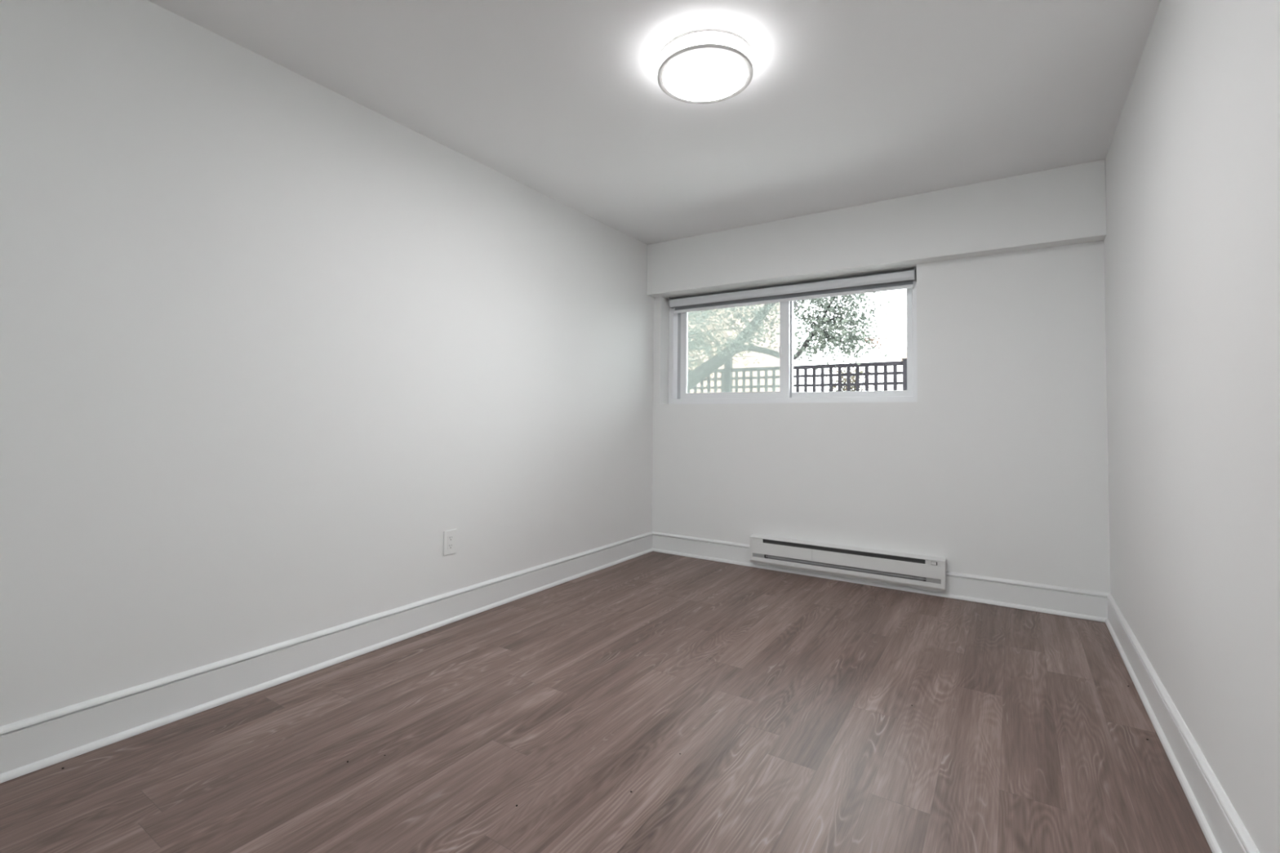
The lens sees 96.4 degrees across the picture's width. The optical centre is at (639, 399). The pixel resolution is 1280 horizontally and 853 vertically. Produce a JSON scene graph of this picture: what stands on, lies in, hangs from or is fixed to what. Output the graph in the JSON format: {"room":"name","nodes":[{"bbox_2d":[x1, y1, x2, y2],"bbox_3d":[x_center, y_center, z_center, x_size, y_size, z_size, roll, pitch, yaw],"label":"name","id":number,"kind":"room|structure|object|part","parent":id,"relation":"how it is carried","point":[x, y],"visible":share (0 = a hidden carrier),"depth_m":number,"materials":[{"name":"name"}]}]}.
{"room":"empty bedroom","nodes":[
{"label":"empty bedroom","id":0,"kind":"room"},
{"bbox_2d":[0,0,653,726],"bbox_3d":[-1.692,-0.118,1.919,0.250,2.352,6.700,-1,-2,33],"label":"wall","id":1,"kind":"structure","parent":0,"point":[268,338],"depth_m":2.11,"materials":[{"name":"white paint"}]},
{"bbox_2d":[0,531,653,783],"bbox_3d":[-1.587,0.981,1.806,0.026,0.146,6.200,-1,-2,33],"label":"baseboard","id":2,"kind":"structure","parent":1,"relation":"attached to","point":[31,744],"depth_m":2.08,"materials":[{"name":"white wood"}]},
{"bbox_2d":[443,528,457,555],"bbox_3d":[-0.937,0.705,2.828,0.008,0.120,0.077,-1,-2,33],"label":"wall outlet","id":3,"kind":"object","parent":1,"relation":"attached to","point":[449,536],"visible":1,"depth_m":2.82,"materials":[{"name":"white plastic"}]},
{"bbox_2d":[447,534,453,549],"bbox_3d":[-0.935,0.705,2.826,0.003,0.067,0.034,-1,-2,33],"label":"receptacle","id":4,"kind":"object","parent":3,"relation":"attached to","point":[450,537],"depth_m":2.83,"materials":[{"name":"white plastic"}]},
{"bbox_2d":[0,551,1212,852],"bbox_3d":[-0.448,1.114,1.059,3.247,0.150,6.700,-1,-2,33],"label":"floor","id":5,"kind":"structure","parent":0,"point":[785,700],"depth_m":1.78,"materials":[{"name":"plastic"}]},
{"bbox_2d":[148,0,1160,244],"bbox_3d":[-0.423,-1.409,1.147,3.247,0.200,6.700,-1,-2,33],"label":"ceiling","id":6,"kind":"structure","parent":0,"point":[845,103],"depth_m":2.32,"materials":[{"name":"white paint"}]},
{"bbox_2d":[657,27,753,103],"bbox_3d":[0.240,-1.228,2.119,0.353,0.082,0.353,-1,-2,33],"label":"ceiling light","id":7,"kind":"object","parent":6,"relation":"attached to","point":[704,65],"visible":1,"depth_m":2.05,"materials":[{"name":"white plastic"}]},
{"bbox_2d":[652,240,1110,593],"bbox_3d":[1.322,-0.022,3.804,2.747,2.352,0.250,-1,-2,33],"label":"wall","id":8,"kind":"structure","parent":0,"point":[998,468],"depth_m":3.32,"materials":[{"name":"white paint"}]},
{"bbox_2d":[668,280,917,404],"bbox_3d":[1.014,-0.385,4.092,1.798,0.834,0.121,-1,-2,33],"label":"window","id":9,"kind":"structure","parent":8,"relation":"in","point":[678,322],"depth_m":4.06,"materials":[{"name":"white plastic"}]},
{"bbox_3d":[0.693,-0.381,4.288,0.872,0.748,0.030,-1,-2,33],"label":"sash","id":10,"kind":"part","parent":9,"relation":"part of","materials":[{"name":"white plastic"}]},
{"bbox_2d":[668,266,916,313],"bbox_3d":[0.973,-0.745,4.012,1.743,0.119,0.069,-1,-2,33],"label":"roller blind","id":11,"kind":"object","parent":9,"relation":"attached to","point":[897,280],"visible":1,"depth_m":3.92,"materials":[{"name":"white fabric"}]},
{"bbox_3d":[1.397,-0.389,3.876,0.833,0.750,0.030,-1,-2,33],"label":"fixed sash","id":12,"kind":"part","parent":9,"relation":"part of","materials":[{"name":"white plastic"}]},
{"bbox_2d":[749,534,946,591],"bbox_3d":[1.261,1.013,3.610,1.182,0.176,0.070,-1,-2,33],"label":"baseboard heater","id":13,"kind":"object","parent":8,"relation":"attached to","point":[889,566],"visible":1,"depth_m":3.55,"materials":[{"name":"white metal"}]},
{"bbox_3d":[0.798,0.954,3.883,0.071,0.024,0.005,-1,-2,33],"label":"panel","id":14,"kind":"part","parent":13,"relation":"part of","materials":[{"name":"white metal"}]},
{"bbox_3d":[0.803,1.055,3.876,0.080,0.026,0.004,-1,-2,33],"label":"infill plate","id":15,"kind":"part","parent":13,"relation":"part of","materials":[{"name":"grey metal"}]},
{"bbox_3d":[1.245,0.999,3.587,1.140,0.078,0.006,-1,-2,33],"label":"panel","id":16,"kind":"part","parent":13,"relation":"part of","materials":[{"name":"white metal"}]},
{"bbox_3d":[1.690,0.943,3.303,0.081,0.024,0.005,-1,-2,33],"label":"panel","id":17,"kind":"part","parent":13,"relation":"part of","materials":[{"name":"white metal"}]},
{"bbox_3d":[1.690,1.044,3.299,0.076,0.026,0.004,-1,-2,33],"label":"infill plate","id":18,"kind":"part","parent":13,"relation":"part of","materials":[{"name":"grey metal"}]},
{"bbox_2d":[646,159,1106,297],"bbox_3d":[1.234,-1.009,3.688,2.747,0.389,0.108,-1,-2,33],"label":"beam","id":19,"kind":"structure","parent":8,"relation":"attached to","point":[1063,206],"depth_m":3.42,"materials":[{"name":"white paint"}]},
{"bbox_2d":[652,531,1109,622],"bbox_3d":[1.236,1.073,3.650,2.747,0.146,0.026,-1,-2,33],"label":"baseboard","id":20,"kind":"structure","parent":8,"relation":"attached to","point":[1089,605],"depth_m":3.23,"materials":[{"name":"white wood"}]},
{"bbox_2d":[1103,0,1279,852],"bbox_3d":[0.820,-0.150,0.286,0.250,2.352,6.700,-1,-2,33],"label":"wall","id":21,"kind":"structure","parent":0,"point":[1192,240],"depth_m":1.45,"materials":[{"name":"white paint"}]},
{"bbox_2d":[1105,593,1259,852],"bbox_3d":[0.694,0.952,0.323,0.026,0.146,6.200,-1,-2,33],"label":"baseboard","id":22,"kind":"structure","parent":21,"relation":"attached to","point":[1223,829],"depth_m":1.61,"materials":[{"name":"white wood"}]},
{"label":"outside","id":23,"kind":"structure","parent":0,"visible":0},
{"bbox_3d":[6.665,0.959,18.194,24.000,0.100,29.749,-1,-2,33],"label":"ground","id":24,"kind":"structure","parent":23,"visible":0},
{"bbox_2d":[687,303,780,385],"bbox_3d":[0.237,-1.338,10.973,5.283,3.861,3.454,-1,-2,33],"label":"leaves","id":25,"kind":"object","parent":24,"relation":"on","point":[693,344],"visible":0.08,"depth_m":10.41,"materials":[{"name":"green plant"}]},
{"bbox_2d":[687,301,798,393],"bbox_3d":[1.393,-2.492,24.005,8.500,7.100,6.800,-1,-2,33],"label":"brick house","id":26,"kind":"structure","parent":24,"relation":"on","point":[772,361],"depth_m":20.49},
{"bbox_2d":[687,291,889,391],"bbox_3d":[1.524,-0.795,7.721,3.575,2.647,1.224,-1,-2,33],"label":"broadleaf tree","id":27,"kind":"object","parent":24,"relation":"on","point":[737,345],"visible":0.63,"depth_m":7.37,"materials":[{"name":"green plant"}]},
{"bbox_2d":[687,358,906,393],"bbox_3d":[2.376,-0.065,7.985,7.558,1.148,0.112,-1,-2,33],"label":"lattice fence","id":28,"kind":"object","parent":24,"relation":"on","point":[726,378],"visible":0.18,"depth_m":7.95,"materials":[{"name":"brown wood"}]},
{"bbox_3d":[0.293,0.030,9.334,2.382,0.970,0.047,-1,-2,33],"label":"rail","id":29,"kind":"part","parent":28,"relation":"part of","materials":[{"name":"grey wood"}]},
{"bbox_3d":[0.293,0.045,9.333,2.382,0.920,0.020,-1,-2,33],"label":"lattice panel","id":30,"kind":"part","parent":28,"relation":"part of","materials":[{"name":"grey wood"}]},
{"bbox_3d":[1.335,-0.052,8.661,0.112,1.148,0.112,-1,-2,33],"label":"post","id":31,"kind":"part","parent":28,"relation":"part of","materials":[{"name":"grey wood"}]},
{"bbox_3d":[2.374,0.004,7.981,2.382,0.970,0.047,-1,-2,33],"label":"rail","id":32,"kind":"part","parent":28,"relation":"part of","materials":[{"name":"brown wood"}]},
{"bbox_3d":[2.374,0.018,7.980,2.382,0.920,0.020,-1,-2,33],"label":"lattice panel","id":33,"kind":"part","parent":28,"relation":"part of","materials":[{"name":"brown wood"}]},
{"bbox_3d":[3.416,-0.014,7.306,0.112,1.018,0.112,-1,-2,33],"label":"post","id":34,"kind":"part","parent":28,"relation":"part of","materials":[{"name":"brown wood"}]},
{"bbox_2d":[818,355,881,391],"bbox_3d":[3.026,-0.063,8.287,0.961,1.184,1.060,1,-2,-13],"label":"bush","id":35,"kind":"object","parent":24,"relation":"on","point":[853,378],"visible":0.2,"depth_m":8.30,"materials":[{"name":"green plant"}]},
{"bbox_2d":[868,308,906,391],"bbox_3d":[9.350,-0.910,15.480,5.100,3.500,5.100,-1,-2,33],"label":"house","id":36,"kind":"structure","parent":24,"relation":"on","point":[893,325],"depth_m":14.71,"materials":[{"name":"paint"}]},
{"bbox_3d":[6.897,-1.144,14.363,0.630,0.340,0.060,-1,-2,33],"label":"panel","id":37,"kind":"part","parent":36,"relation":"part of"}
]}

